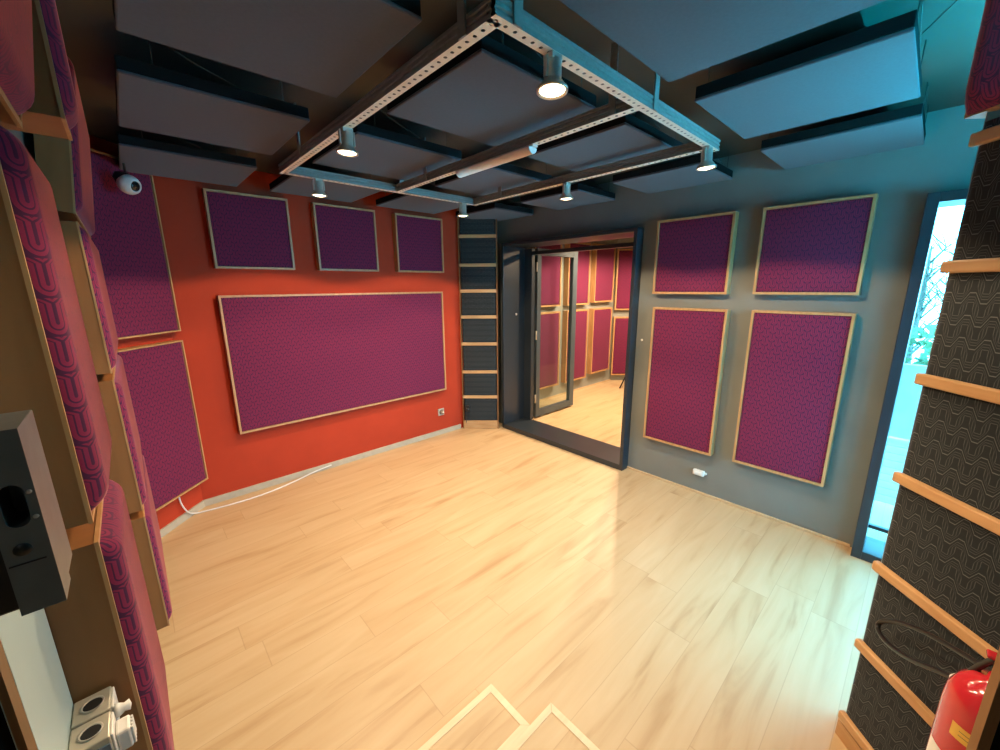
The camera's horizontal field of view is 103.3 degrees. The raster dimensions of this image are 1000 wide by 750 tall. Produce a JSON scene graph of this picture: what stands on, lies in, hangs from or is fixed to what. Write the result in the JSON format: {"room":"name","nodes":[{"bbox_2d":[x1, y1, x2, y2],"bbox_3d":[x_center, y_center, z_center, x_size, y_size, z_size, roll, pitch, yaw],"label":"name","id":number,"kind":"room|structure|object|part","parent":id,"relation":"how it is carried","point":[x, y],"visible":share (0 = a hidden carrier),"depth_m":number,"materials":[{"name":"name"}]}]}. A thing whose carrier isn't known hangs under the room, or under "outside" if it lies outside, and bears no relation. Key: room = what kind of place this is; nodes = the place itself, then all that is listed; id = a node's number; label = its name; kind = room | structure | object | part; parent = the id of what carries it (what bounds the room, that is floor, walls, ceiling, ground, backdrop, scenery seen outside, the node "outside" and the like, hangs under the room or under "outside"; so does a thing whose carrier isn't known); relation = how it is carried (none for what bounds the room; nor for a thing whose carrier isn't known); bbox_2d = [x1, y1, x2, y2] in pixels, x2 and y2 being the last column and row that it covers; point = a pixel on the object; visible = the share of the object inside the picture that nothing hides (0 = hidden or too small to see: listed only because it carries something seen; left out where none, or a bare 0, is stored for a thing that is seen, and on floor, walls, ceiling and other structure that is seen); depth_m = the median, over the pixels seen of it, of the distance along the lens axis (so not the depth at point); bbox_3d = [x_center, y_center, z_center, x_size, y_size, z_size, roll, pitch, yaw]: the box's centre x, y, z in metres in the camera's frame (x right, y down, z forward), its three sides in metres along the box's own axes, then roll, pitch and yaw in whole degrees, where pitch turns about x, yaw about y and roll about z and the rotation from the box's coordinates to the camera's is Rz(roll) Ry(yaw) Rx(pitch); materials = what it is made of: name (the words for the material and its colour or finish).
{"room":"studio","nodes":[
{"label":"studio","id":0,"kind":"room"},
{"bbox_2d":[7,129,35,161],"bbox_3d":[-1.562,0.077,1.416,0.120,2.350,2.870,-12,17,-42],"label":"wall","id":1,"kind":"structure","parent":0,"point":[27,139],"depth_m":1.31,"materials":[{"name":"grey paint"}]},
{"bbox_2d":[0,0,34,128],"bbox_3d":[-0.525,-0.547,0.340,0.163,0.464,0.535,-12,17,-42],"label":"acoustic panel","id":2,"kind":"object","parent":1,"relation":"attached to","point":[17,86],"visible":1,"depth_m":0.49,"materials":[{"name":"purple fabric"}]},
{"bbox_3d":[-0.529,-0.547,0.336,0.084,0.455,0.532,-1,9,-44],"label":"frame","id":3,"kind":"part","parent":2,"relation":"part of","materials":[{"name":"brown wood"}]},
{"bbox_2d":[0,0,78,140],"bbox_3d":[-0.789,-0.655,0.594,0.147,0.494,0.133,-12,17,-42],"label":"acoustic panel","id":4,"kind":"object","parent":1,"relation":"attached to","point":[54,112],"visible":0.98,"depth_m":0.63,"materials":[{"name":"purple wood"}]},
{"bbox_2d":[0,125,111,528],"bbox_3d":[-0.732,-0.072,0.626,0.092,0.551,0.328,-12,17,-42],"label":"acoustic panel","id":5,"kind":"object","parent":1,"relation":"attached to","point":[47,369],"visible":0.96,"depth_m":0.54,"materials":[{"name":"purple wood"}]},
{"bbox_3d":[-0.740,-0.070,0.618,0.069,0.548,0.325,-12,17,-42],"label":"frame","id":6,"kind":"part","parent":5,"relation":"part of","materials":[{"name":"brown wood"}]},
{"bbox_2d":[33,56,94,237],"bbox_3d":[-1.739,-0.860,1.596,0.151,0.511,0.923,-12,17,-42],"label":"acoustic panel","id":7,"kind":"object","parent":1,"relation":"attached to","point":[65,163],"visible":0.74,"depth_m":1.31,"materials":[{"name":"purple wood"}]},
{"bbox_3d":[-1.744,-0.860,1.591,0.079,0.504,0.920,-3,11,-43],"label":"frame","id":8,"kind":"part","parent":7,"relation":"part of","materials":[{"name":"brown wood"}]},
{"bbox_2d":[60,221,117,374],"bbox_3d":[-1.755,-0.328,1.696,0.097,0.523,0.923,-12,17,-42],"label":"acoustic panel","id":9,"kind":"object","parent":1,"relation":"attached to","point":[83,255],"visible":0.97,"depth_m":1.39,"materials":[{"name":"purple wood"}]},
{"bbox_2d":[44,479,173,749],"bbox_3d":[-0.728,0.482,0.750,0.092,0.523,0.328,-12,17,-42],"label":"acoustic panel","id":10,"kind":"object","parent":1,"relation":"attached to","point":[104,634],"visible":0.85,"depth_m":0.63,"materials":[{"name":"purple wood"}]},
{"bbox_2d":[96,354,146,513],"bbox_3d":[-1.751,0.210,1.818,0.097,0.530,0.923,-12,17,-42],"label":"acoustic panel","id":11,"kind":"object","parent":1,"relation":"attached to","point":[126,463],"visible":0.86,"depth_m":1.51,"materials":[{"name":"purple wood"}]},
{"bbox_2d":[129,455,171,629],"bbox_3d":[-1.747,0.748,1.939,0.097,0.518,0.923,-12,17,-42],"label":"acoustic panel","id":12,"kind":"object","parent":1,"relation":"attached to","point":[145,525],"visible":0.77,"depth_m":1.64,"materials":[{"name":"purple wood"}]},
{"bbox_3d":[-1.753,0.749,1.933,0.079,0.515,0.920,-12,17,-42],"label":"frame","id":13,"kind":"part","parent":12,"relation":"part of","materials":[{"name":"brown wood"}]},
{"bbox_2d":[0,608,73,749],"bbox_3d":[-0.597,0.281,0.477,0.023,2.350,0.175,-12,17,-42],"label":"wall panel","id":14,"kind":"object","parent":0,"point":[27,642],"visible":0.4,"depth_m":0.49,"materials":[{"name":"white paint"}]},
{"bbox_2d":[69,686,136,749],"bbox_3d":[-0.587,0.522,0.588,0.063,0.051,0.102,-12,17,-42],"label":"double socket","id":15,"kind":"object","parent":14,"relation":"attached to","point":[97,724],"visible":1,"depth_m":0.58,"materials":[{"name":"plastic"}]},
{"bbox_3d":[-0.560,0.538,0.546,0.039,0.039,0.002,-12,17,-42],"label":"plate","id":16,"kind":"part","parent":15,"relation":"part of","materials":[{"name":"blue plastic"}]},
{"bbox_3d":[-0.562,0.524,0.578,0.003,0.043,0.042,-12,17,-42],"label":"plate","id":17,"kind":"part","parent":15,"relation":"part of","materials":[{"name":"white plastic"}]},
{"bbox_3d":[-0.597,0.516,0.615,0.003,0.043,0.042,-12,17,-42],"label":"plate","id":18,"kind":"part","parent":15,"relation":"part of","materials":[{"name":"white plastic"}]},
{"bbox_2d":[89,135,202,528],"bbox_3d":[-2.171,-0.137,2.387,0.345,2.350,0.345,-12,17,-42],"label":"wall","id":19,"kind":"structure","parent":0,"point":[173,510],"depth_m":2.53,"materials":[{"name":"red paint"}]},
{"bbox_2d":[90,148,180,339],"bbox_3d":[-2.147,-0.715,2.257,0.070,0.985,0.500,0,13,2],"label":"acoustic panel","id":20,"kind":"object","parent":19,"relation":"attached to","point":[128,237],"visible":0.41,"depth_m":2.28,"materials":[{"name":"purple fabric"}]},
{"bbox_2d":[117,340,207,511],"bbox_3d":[-2.139,0.311,2.488,0.070,1.000,0.500,0,13,2],"label":"acoustic panel","id":21,"kind":"object","parent":19,"relation":"attached to","point":[157,374],"visible":0.69,"depth_m":2.50,"materials":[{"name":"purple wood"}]},
{"bbox_2d":[160,500,204,537],"bbox_3d":[-2.157,0.985,2.639,0.012,0.050,0.488,0,13,2],"label":"baseboard","id":22,"kind":"structure","parent":19,"relation":"attached to","point":[172,525],"depth_m":2.67,"materials":[{"name":"wood"}]},
{"bbox_2d":[153,171,464,499],"bbox_3d":[-1.269,-0.398,3.516,3.245,2.350,0.120,-12,17,-42],"label":"wall","id":23,"kind":"structure","parent":0,"point":[234,461],"depth_m":3.05,"materials":[{"name":"red paint"}]},
{"bbox_2d":[202,188,295,269],"bbox_3d":[-1.752,-1.006,2.796,0.500,0.500,0.060,-12,17,-42],"label":"acoustic panel","id":24,"kind":"object","parent":23,"relation":"attached to","point":[246,231],"visible":1,"depth_m":2.76,"materials":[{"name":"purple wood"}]},
{"bbox_2d":[217,292,446,433],"bbox_3d":[-1.261,-0.199,3.441,1.850,1.003,0.060,-12,17,-42],"label":"acoustic panel","id":25,"kind":"object","parent":23,"relation":"attached to","point":[292,358],"visible":1,"depth_m":3.26,"materials":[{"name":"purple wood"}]},
{"bbox_2d":[204,424,460,506],"bbox_3d":[-1.294,0.751,3.649,2.340,0.050,0.014,-12,17,-42],"label":"baseboard","id":26,"kind":"structure","parent":23,"relation":"attached to","point":[253,488],"depth_m":3.40,"materials":[{"name":"wood"}]},
{"bbox_2d":[310,202,378,271],"bbox_3d":[-1.256,-1.111,3.246,0.500,0.500,0.060,-12,17,-42],"label":"acoustic panel","id":27,"kind":"object","parent":23,"relation":"attached to","point":[345,238],"visible":1,"depth_m":3.21,"materials":[{"name":"purple fabric"}]},
{"bbox_2d":[392,213,443,272],"bbox_3d":[-0.754,-1.217,3.701,0.500,0.500,0.060,-12,17,-42],"label":"acoustic panel","id":28,"kind":"object","parent":23,"relation":"attached to","point":[417,240],"visible":1,"depth_m":3.66,"materials":[{"name":"purple fabric"}]},
{"bbox_2d":[438,408,443,415],"bbox_3d":[-0.610,0.396,4.191,0.075,0.075,0.060,-12,17,-42],"label":"wall socket","id":29,"kind":"object","parent":23,"relation":"attached to","point":[440,411],"visible":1,"depth_m":4.19,"materials":[{"name":"plastic"}]},
{"bbox_2d":[55,0,985,204],"bbox_3d":[-0.136,-1.012,0.629,5.350,0.100,5.800,-12,17,-42],"label":"ceiling","id":30,"kind":"structure","parent":0,"point":[91,38],"depth_m":1.50,"materials":[{"name":"paint"}]},
{"bbox_2d":[112,131,141,194],"bbox_3d":[-1.992,-1.122,2.093,0.112,0.312,0.107,-12,17,-42],"label":"security camera","id":31,"kind":"object","parent":30,"relation":"hanging from","point":[127,183],"visible":0.99,"depth_m":2.09,"materials":[{"name":"white plastic"}]},
{"bbox_3d":[-1.998,-1.179,2.090,0.013,0.200,0.012,-5,14,-20],"label":"drop rod","id":32,"kind":"part","parent":31,"relation":"part of","materials":[{"name":"black plastic"}]},
{"bbox_2d":[117,130,256,186],"bbox_3d":[-1.756,-1.228,2.212,0.567,0.150,0.564,-12,17,-42],"label":"ceiling panel","id":33,"kind":"object","parent":30,"relation":"attached to","point":[139,155],"depth_m":2.12,"materials":[{"name":"fabric"}]},
{"bbox_2d":[114,40,309,154],"bbox_3d":[-1.165,-1.093,1.592,0.567,0.150,0.569,-12,17,-42],"label":"ceiling panel","id":34,"kind":"object","parent":30,"relation":"attached to","point":[150,98],"depth_m":1.50,"materials":[{"name":"fabric"}]},
{"bbox_2d":[112,0,421,97],"bbox_3d":[-0.594,-0.962,0.993,0.567,0.150,0.564,-12,17,-42],"label":"ceiling panel","id":35,"kind":"object","parent":30,"relation":"attached to","point":[321,46],"depth_m":1.03,"materials":[{"name":"fabric"}]},
{"bbox_2d":[269,159,381,201],"bbox_3d":[-1.197,-1.347,2.720,0.577,0.150,0.564,-12,17,-42],"label":"ceiling panel","id":36,"kind":"object","parent":30,"relation":"attached to","point":[287,184],"depth_m":2.70,"materials":[{"name":"fabric"}]},
{"bbox_2d":[312,109,461,180],"bbox_3d":[-0.606,-1.211,2.100,0.577,0.150,0.569,-12,17,-42],"label":"ceiling panel","id":37,"kind":"object","parent":30,"relation":"attached to","point":[382,152],"depth_m":2.03,"materials":[{"name":"fabric"}]},
{"bbox_2d":[376,184,468,213],"bbox_3d":[-0.625,-1.468,3.239,0.574,0.150,0.564,-12,17,-42],"label":"ceiling panel","id":38,"kind":"object","parent":30,"relation":"attached to","point":[395,200],"depth_m":3.21,"materials":[{"name":"fabric"}]},
{"bbox_2d":[387,31,595,146],"bbox_3d":[-0.035,-1.081,1.501,0.577,0.150,0.564,-12,17,-42],"label":"ceiling panel","id":39,"kind":"object","parent":30,"relation":"attached to","point":[486,94],"depth_m":1.43,"materials":[{"name":"fabric"}]},
{"bbox_2d":[455,198,532,220],"bbox_3d":[-0.058,-1.587,3.753,0.494,0.150,0.564,-12,17,-42],"label":"ceiling panel","id":40,"kind":"object","parent":30,"relation":"attached to","point":[498,211],"depth_m":3.64,"materials":[{"name":"fabric"}]},
{"bbox_2d":[435,159,554,195],"bbox_3d":[-0.034,-1.332,2.619,0.574,0.150,0.569,-12,17,-42],"label":"ceiling panel","id":41,"kind":"object","parent":30,"relation":"attached to","point":[506,176],"depth_m":2.52,"materials":[{"name":"fabric"}]},
{"bbox_2d":[278,0,719,216],"bbox_3d":[-0.098,-1.085,1.887,1.372,0.310,1.726,-12,17,-42],"label":"lighting frame","id":42,"kind":"object","parent":30,"relation":"hanging from","point":[509,17],"depth_m":1.41,"materials":[{"name":"metal"}]},
{"bbox_3d":[-1.002,-1.033,2.186,0.082,0.090,0.082,-12,17,-42],"label":"spotlight","id":43,"kind":"part","parent":42,"relation":"part of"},
{"bbox_3d":[-0.597,-0.888,1.475,0.006,0.050,0.012,-12,17,-42],"label":"yoke arm","id":44,"kind":"part","parent":42,"relation":"part of","materials":[{"name":"silver metal"}]},
{"bbox_3d":[-0.580,-0.881,1.494,0.082,0.090,0.082,-12,17,-42],"label":"spotlight","id":45,"kind":"part","parent":42,"relation":"part of","materials":[{"name":"metal"}]},
{"bbox_3d":[-0.558,-0.897,1.511,0.006,0.050,0.012,-12,17,-42],"label":"yoke arm","id":46,"kind":"part","parent":42,"relation":"part of","materials":[{"name":"silver metal"}]},
{"bbox_3d":[-0.648,-1.151,2.495,1.308,0.001,0.034,-12,17,-42],"label":"rail","id":47,"kind":"part","parent":42,"relation":"part of","materials":[{"name":"metal"}]},
{"bbox_3d":[-0.573,-0.924,1.481,0.034,0.001,1.657,-12,17,-42],"label":"rail","id":48,"kind":"part","parent":42,"relation":"part of","materials":[{"name":"metal"}]},
{"bbox_3d":[-0.268,-1.188,2.852,0.082,0.090,0.082,-12,17,-42],"label":"spotlight","id":49,"kind":"part","parent":42,"relation":"part of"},
{"bbox_3d":[-0.035,-0.997,1.862,0.050,0.033,0.540,-12,17,-42],"label":"ceiling tube light","id":50,"kind":"part","parent":42,"relation":"part of","materials":[{"name":"plastic"}]},
{"bbox_3d":[-0.086,-1.024,1.912,0.034,0.001,1.606,-12,17,-42],"label":"rail","id":51,"kind":"part","parent":42,"relation":"part of","materials":[{"name":"metal"}]},
{"bbox_3d":[0.117,-0.789,1.010,0.006,0.050,0.012,-12,17,-42],"label":"yoke arm","id":52,"kind":"part","parent":42,"relation":"part of","materials":[{"name":"silver metal"}]},
{"bbox_3d":[0.136,-0.780,1.026,0.082,0.090,0.082,-12,17,-42],"label":"spotlight","id":53,"kind":"part","parent":42,"relation":"part of","materials":[{"name":"metal"}]},
{"bbox_3d":[0.389,-1.072,2.314,0.082,0.090,0.082,-12,17,-42],"label":"spotlight","id":54,"kind":"part","parent":42,"relation":"part of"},
{"bbox_3d":[0.362,-1.122,2.330,0.034,0.001,1.657,-12,17,-42],"label":"rail","id":55,"kind":"part","parent":42,"relation":"part of","materials":[{"name":"metal"}]},
{"bbox_3d":[0.471,-0.896,1.324,1.345,0.001,0.034,-12,17,-42],"label":"rail","id":56,"kind":"part","parent":42,"relation":"part of","materials":[{"name":"metal"}]},
{"bbox_3d":[0.878,-0.950,1.700,0.006,0.050,0.012,-12,17,-42],"label":"yoke arm","id":57,"kind":"part","parent":42,"relation":"part of","materials":[{"name":"silver metal"}]},
{"bbox_3d":[0.901,-0.943,1.721,0.082,0.090,0.082,-12,17,-42],"label":"spotlight","id":58,"kind":"part","parent":42,"relation":"part of","materials":[{"name":"metal"}]},
{"bbox_2d":[520,178,614,209],"bbox_3d":[0.533,-1.452,3.133,0.494,0.150,0.569,-12,17,-42],"label":"ceiling baffle","id":59,"kind":"structure","parent":30,"relation":"attached to","point":[583,195],"depth_m":3.06,"materials":[{"name":"fabric"}]},
{"bbox_2d":[527,112,682,171],"bbox_3d":[0.537,-1.202,2.020,0.574,0.150,0.564,-12,17,-42],"label":"ceiling baffle","id":60,"kind":"structure","parent":30,"relation":"attached to","point":[627,136],"depth_m":1.90,"materials":[{"name":"fabric"}]},
{"bbox_2d":[612,151,732,193],"bbox_3d":[1.104,-1.322,2.534,0.494,0.150,0.564,-12,17,-42],"label":"ceiling baffle","id":61,"kind":"structure","parent":30,"relation":"attached to","point":[682,173],"depth_m":2.47,"materials":[{"name":"fabric"}]},
{"bbox_2d":[559,0,885,81],"bbox_3d":[0.538,-0.950,0.900,0.577,0.150,0.564,-12,17,-42],"label":"ceiling baffle","id":62,"kind":"structure","parent":30,"relation":"attached to","point":[676,39],"depth_m":1.01,"materials":[{"name":"fabric"}]},
{"bbox_2d":[694,0,926,138],"bbox_3d":[1.110,-1.071,1.419,0.574,0.150,0.564,-12,17,-42],"label":"ceiling baffle","id":63,"kind":"structure","parent":30,"relation":"attached to","point":[877,65],"depth_m":1.33,"materials":[{"name":"fabric"}]},
{"bbox_2d":[760,82,928,169],"bbox_3d":[1.677,-1.191,1.934,0.494,0.150,0.564,-12,17,-42],"label":"ceiling baffle","id":64,"kind":"structure","parent":30,"relation":"attached to","point":[901,128],"depth_m":1.85,"materials":[{"name":"fabric"}]},
{"bbox_2d":[157,380,909,749],"bbox_3d":[1.071,1.107,2.242,8.600,0.060,5.800,-12,17,-42],"label":"floor","id":65,"kind":"structure","parent":0,"point":[364,603],"depth_m":1.96,"materials":[{"name":"brown wood"}]},
{"bbox_2d":[178,465,331,513],"bbox_3d":[-1.815,0.808,3.058,0.072,0.205,1.054,11,17,40],"label":"cable","id":66,"kind":"object","parent":65,"relation":"on","point":[183,507],"visible":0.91,"depth_m":2.95,"materials":[{"name":"plastic"}]},
{"bbox_2d":[418,684,529,749],"bbox_3d":[-0.283,1.311,1.200,0.873,0.020,0.208,-12,17,-42],"label":"platform","id":67,"kind":"object","parent":65,"relation":"on","point":[489,721],"visible":1,"depth_m":1.41,"materials":[{"name":"brown wood"}]},
{"bbox_2d":[457,205,498,428],"bbox_3d":[-0.220,-0.550,4.205,0.395,2.330,0.107,0,13,2],"label":"trap","id":68,"kind":"structure","parent":65,"relation":"on","point":[477,246],"depth_m":4.16,"materials":[{"name":"grey fabric"}]},
{"bbox_3d":[-0.413,-0.547,4.196,0.010,2.330,0.058,0,13,2],"label":"trim","id":69,"kind":"part","parent":68,"relation":"part of","materials":[{"name":"brown wood"}]},
{"bbox_2d":[465,405,469,422],"bbox_3d":[-0.355,0.434,4.345,0.056,0.196,0.056,0,13,2],"label":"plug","id":70,"kind":"object","parent":68,"relation":"attached to","point":[467,407],"visible":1,"depth_m":4.34,"materials":[{"name":"plastic"}]},
{"bbox_3d":[-0.029,-0.547,4.182,0.010,2.330,0.058,0,13,2],"label":"trim","id":71,"kind":"part","parent":68,"relation":"part of","materials":[{"name":"brown wood"}]},
{"bbox_2d":[508,703,599,749],"bbox_3d":[0.051,1.353,1.003,0.888,0.020,0.542,-12,17,-42],"label":"platform","id":72,"kind":"object","parent":65,"relation":"on","point":[551,730],"visible":1,"depth_m":1.38,"materials":[{"name":"brown wood"}]},
{"bbox_2d":[835,117,999,749],"bbox_3d":[1.216,0.365,1.004,0.107,1.930,0.380,0,13,2],"label":"diffuser","id":73,"kind":"structure","parent":65,"relation":"on","point":[939,569],"depth_m":1.03,"materials":[{"name":"grey fabric"}]},
{"bbox_2d":[526,237,633,399],"bbox_3d":[1.950,-0.717,4.830,3.310,2.350,2.670,-12,17,-42],"label":"wall","id":74,"kind":"structure","parent":0,"point":[597,377],"depth_m":6.00,"materials":[{"name":"grey paint"}]},
{"bbox_2d":[532,244,561,306],"bbox_3d":[0.594,-1.302,5.081,0.520,0.840,0.080,-12,17,-42],"label":"acoustic panel","id":75,"kind":"object","parent":74,"relation":"attached to","point":[551,267],"visible":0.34,"depth_m":5.10,"materials":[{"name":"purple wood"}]},
{"bbox_2d":[540,311,560,389],"bbox_3d":[0.602,-0.326,5.301,0.520,1.020,0.080,-12,17,-42],"label":"acoustic panel","id":76,"kind":"object","parent":74,"relation":"attached to","point":[550,321],"visible":0.55,"depth_m":5.30,"materials":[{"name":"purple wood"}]},
{"bbox_2d":[533,248,577,416],"bbox_3d":[0.662,-0.492,4.750,0.752,1.925,0.060,-12,17,-42],"label":"door","id":77,"kind":"structure","parent":74,"relation":"in","point":[537,411],"depth_m":4.77,"materials":[{"name":"grey metal"}]},
{"bbox_3d":[0.666,0.407,4.956,0.580,0.080,0.050,-12,17,-42],"label":"rail","id":78,"kind":"part","parent":77,"relation":"part of","materials":[{"name":"grey metal"}]},
{"bbox_3d":[0.653,-1.398,4.550,0.580,0.070,0.050,-12,17,-42],"label":"rail","id":79,"kind":"part","parent":77,"relation":"part of","materials":[{"name":"grey metal"}]},
{"bbox_2d":[539,379,609,400],"bbox_3d":[0.953,0.263,5.812,2.430,0.020,0.012,-12,17,-42],"label":"baseboard","id":80,"kind":"structure","parent":74,"relation":"attached to","point":[608,379],"depth_m":5.98,"materials":[{"name":"brown wood"}]},
{"bbox_2d":[561,309,588,382],"bbox_3d":[1.084,-0.428,5.739,0.500,1.020,0.080,-12,17,-42],"label":"acoustic panel","id":81,"kind":"object","parent":74,"relation":"attached to","point":[581,332],"visible":0.84,"depth_m":5.71,"materials":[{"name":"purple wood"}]},
{"bbox_2d":[563,243,590,305],"bbox_3d":[1.077,-1.404,5.519,0.500,0.840,0.080,-12,17,-42],"label":"acoustic panel","id":82,"kind":"object","parent":74,"relation":"attached to","point":[584,257],"visible":0.73,"depth_m":5.50,"materials":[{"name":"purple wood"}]},
{"bbox_2d":[587,307,611,373],"bbox_3d":[1.549,-0.541,6.157,0.510,0.990,0.080,-12,17,-42],"label":"acoustic panel","id":83,"kind":"object","parent":74,"relation":"attached to","point":[600,319],"visible":1,"depth_m":6.08,"materials":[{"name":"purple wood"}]},
{"bbox_2d":[590,244,615,302],"bbox_3d":[1.542,-1.517,5.938,0.510,0.830,0.080,-12,17,-42],"label":"acoustic panel","id":84,"kind":"object","parent":74,"relation":"attached to","point":[602,261],"visible":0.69,"depth_m":5.87,"materials":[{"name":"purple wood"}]},
{"bbox_2d":[610,317,628,374],"bbox_3d":[2.129,-0.469,6.448,0.600,0.952,0.060,0,13,2],"label":"acoustic panel","id":85,"kind":"object","parent":74,"relation":"attached to","point":[620,324],"visible":0.44,"depth_m":6.43,"materials":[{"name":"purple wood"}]},
{"bbox_2d":[614,249,632,309],"bbox_3d":[2.121,-1.493,6.218,0.600,0.928,0.060,0,13,2],"label":"acoustic panel","id":86,"kind":"object","parent":74,"relation":"attached to","point":[624,256],"visible":0.46,"depth_m":6.19,"materials":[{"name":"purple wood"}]},
{"bbox_2d":[496,105,984,546],"bbox_3d":[1.210,-0.334,3.152,0.120,2.350,3.800,-12,17,-42],"label":"wall","id":87,"kind":"structure","parent":0,"point":[902,179],"depth_m":2.45,"materials":[{"name":"grey paint"}]},
{"bbox_2d":[501,227,643,470],"bbox_3d":[0.659,-0.285,3.815,0.362,1.972,1.488,-12,17,-42],"label":"door frame","id":88,"kind":"structure","parent":87,"relation":"in","point":[517,262],"depth_m":4.12,"materials":[{"name":"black metal"}]},
{"bbox_2d":[643,307,730,455],"bbox_3d":[1.356,0.031,2.937,0.065,1.040,0.515,-12,17,-42],"label":"acoustic panel","id":89,"kind":"object","parent":87,"relation":"attached to","point":[687,353],"visible":1,"depth_m":2.89,"materials":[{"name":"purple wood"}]},
{"bbox_2d":[652,211,738,293],"bbox_3d":[1.339,-0.827,2.756,0.065,0.515,0.510,-12,17,-42],"label":"acoustic panel","id":90,"kind":"object","parent":87,"relation":"attached to","point":[695,254],"visible":1,"depth_m":2.71,"materials":[{"name":"purple fabric"}]},
{"bbox_2d":[693,468,706,476],"bbox_3d":[1.496,0.734,2.969,0.036,0.042,0.094,-12,17,-42],"label":"wall socket","id":91,"kind":"object","parent":87,"relation":"attached to","point":[698,472],"visible":1,"depth_m":2.96,"materials":[{"name":"white plastic"}]},
{"bbox_2d":[627,466,849,546],"bbox_3d":[1.604,0.913,2.909,0.012,0.018,1.473,-12,17,-42],"label":"baseboard","id":92,"kind":"structure","parent":87,"relation":"attached to","point":[628,467],"depth_m":2.77,"materials":[{"name":"brown wood"}]},
{"bbox_2d":[732,310,856,486],"bbox_3d":[1.798,0.127,2.473,0.065,1.036,0.500,-12,17,-42],"label":"acoustic panel","id":93,"kind":"object","parent":87,"relation":"attached to","point":[796,362],"visible":1,"depth_m":2.43,"materials":[{"name":"purple fabric"}]},
{"bbox_2d":[752,193,878,294],"bbox_3d":[1.788,-0.725,2.285,0.065,0.512,0.505,-12,17,-42],"label":"acoustic panel","id":94,"kind":"object","parent":87,"relation":"attached to","point":[821,247],"visible":1,"depth_m":2.24,"materials":[{"name":"purple fabric"}]},
{"bbox_2d":[850,188,968,563],"bbox_3d":[2.245,0.109,2.028,0.215,1.965,0.384,-12,17,-42],"label":"window","id":95,"kind":"structure","parent":87,"relation":"in","point":[865,548],"depth_m":2.06,"materials":[{"name":"blue metal"}]},
{"bbox_2d":[846,110,999,712],"bbox_3d":[1.319,0.135,1.063,0.100,2.350,0.280,-12,17,-42],"label":"wall pier","id":96,"kind":"object","parent":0,"point":[994,114],"visible":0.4,"depth_m":1.09,"materials":[{"name":"grey paint"}]},
{"bbox_2d":[921,0,957,34],"bbox_3d":[1.306,-1.041,1.218,0.010,0.096,0.640,3,13,17],"label":"wire","id":97,"kind":"object","parent":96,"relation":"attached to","point":[946,10],"visible":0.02,"depth_m":1.16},
{"bbox_3d":[0.083,0.303,0.359,1.021,2.350,1.021,-12,17,-42],"label":"wall","id":98,"kind":"structure","parent":0,"visible":0},
{"bbox_2d":[0,410,71,615],"bbox_3d":[-0.454,0.050,0.233,0.230,0.284,0.083,-12,17,-42],"label":"speaker","id":99,"kind":"object","parent":98,"relation":"attached to","point":[36,553],"visible":1,"depth_m":0.30,"materials":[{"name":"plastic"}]},
{"bbox_2d":[0,641,999,749],"bbox_3d":[-0.025,0.417,0.426,1.062,2.100,0.007,0,13,2],"label":"trim","id":100,"kind":"structure","parent":98,"relation":"attached to","point":[987,720],"depth_m":0.42,"materials":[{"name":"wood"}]},
{"bbox_2d":[0,705,999,749],"bbox_3d":[-0.029,0.450,0.324,1.102,2.080,0.206,0,13,2],"label":"trim","id":101,"kind":"structure","parent":98,"relation":"attached to","point":[6,740],"depth_m":0.43,"materials":[{"name":"black paint"}]},
{"bbox_3d":[1.602,0.136,1.053,2.240,2.350,0.120,-12,17,-42],"label":"wall","id":102,"kind":"structure","parent":0,"visible":0},
{"bbox_2d":[875,619,996,749],"bbox_3d":[1.055,0.856,1.001,0.160,0.626,0.440,0,13,4],"label":"fire extinguisher","id":103,"kind":"object","parent":102,"relation":"attached to","point":[963,692],"visible":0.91,"depth_m":0.85,"materials":[{"name":"red metal"}]},
{"bbox_3d":[1.045,0.586,0.793,0.024,0.008,0.090,-12,17,-42],"label":"lever","id":104,"kind":"part","parent":103,"relation":"part of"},
{"bbox_2d":[964,0,999,118],"bbox_3d":[1.173,-0.784,0.771,0.114,0.370,0.380,0,13,2],"label":"acoustic panel","id":105,"kind":"object","parent":102,"relation":"attached to","point":[982,96],"visible":0.95,"depth_m":0.92,"materials":[{"name":"purple fabric"}]},
{"bbox_3d":[1.196,-0.784,0.770,0.070,0.370,0.380,0,13,2],"label":"frame","id":106,"kind":"part","parent":105,"relation":"part of","materials":[{"name":"brown wood"}]},
{"label":"outside","id":107,"kind":"structure","parent":0,"visible":0},
{"bbox_2d":[911,349,928,363],"bbox_3d":[7.839,1.348,2.069,18.200,0.050,9.850,-12,17,-42],"label":"ground","id":108,"kind":"structure","parent":107,"point":[916,353],"depth_m":10.19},
{"bbox_2d":[875,363,926,504],"bbox_3d":[2.869,0.594,2.550,0.060,1.280,1.190,-12,17,-42],"label":"screen","id":109,"kind":"object","parent":108,"relation":"on","point":[907,401],"visible":0.02,"depth_m":2.67,"materials":[{"name":"glass"}]},
{"bbox_3d":[2.866,0.214,2.465,0.040,0.500,1.150,-12,17,-42],"label":"panel","id":110,"kind":"part","parent":109,"relation":"part of","materials":[{"name":"glass"}]},
{"bbox_2d":[905,324,936,364],"bbox_3d":[5.098,0.026,4.785,0.758,1.286,2.438,-12,17,-42],"label":"hedge","id":111,"kind":"object","parent":108,"relation":"on","point":[923,359],"visible":0.04,"depth_m":4.74,"materials":[{"name":"green plant"}]},
{"bbox_2d":[906,227,956,363],"bbox_3d":[5.916,-0.795,5.600,0.902,2.612,0.928,-12,17,-42],"label":"bare tree","id":112,"kind":"object","parent":108,"relation":"on","point":[928,275],"visible":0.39,"depth_m":5.47,"materials":[{"name":"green plant"}]},
{"bbox_2d":[920,233,955,324],"bbox_3d":[7.454,-1.101,6.500,0.854,2.793,0.829,-12,17,-42],"label":"bare tree","id":113,"kind":"object","parent":108,"relation":"on","point":[948,251],"visible":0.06,"depth_m":6.50,"materials":[{"name":"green plant"}]}
]}

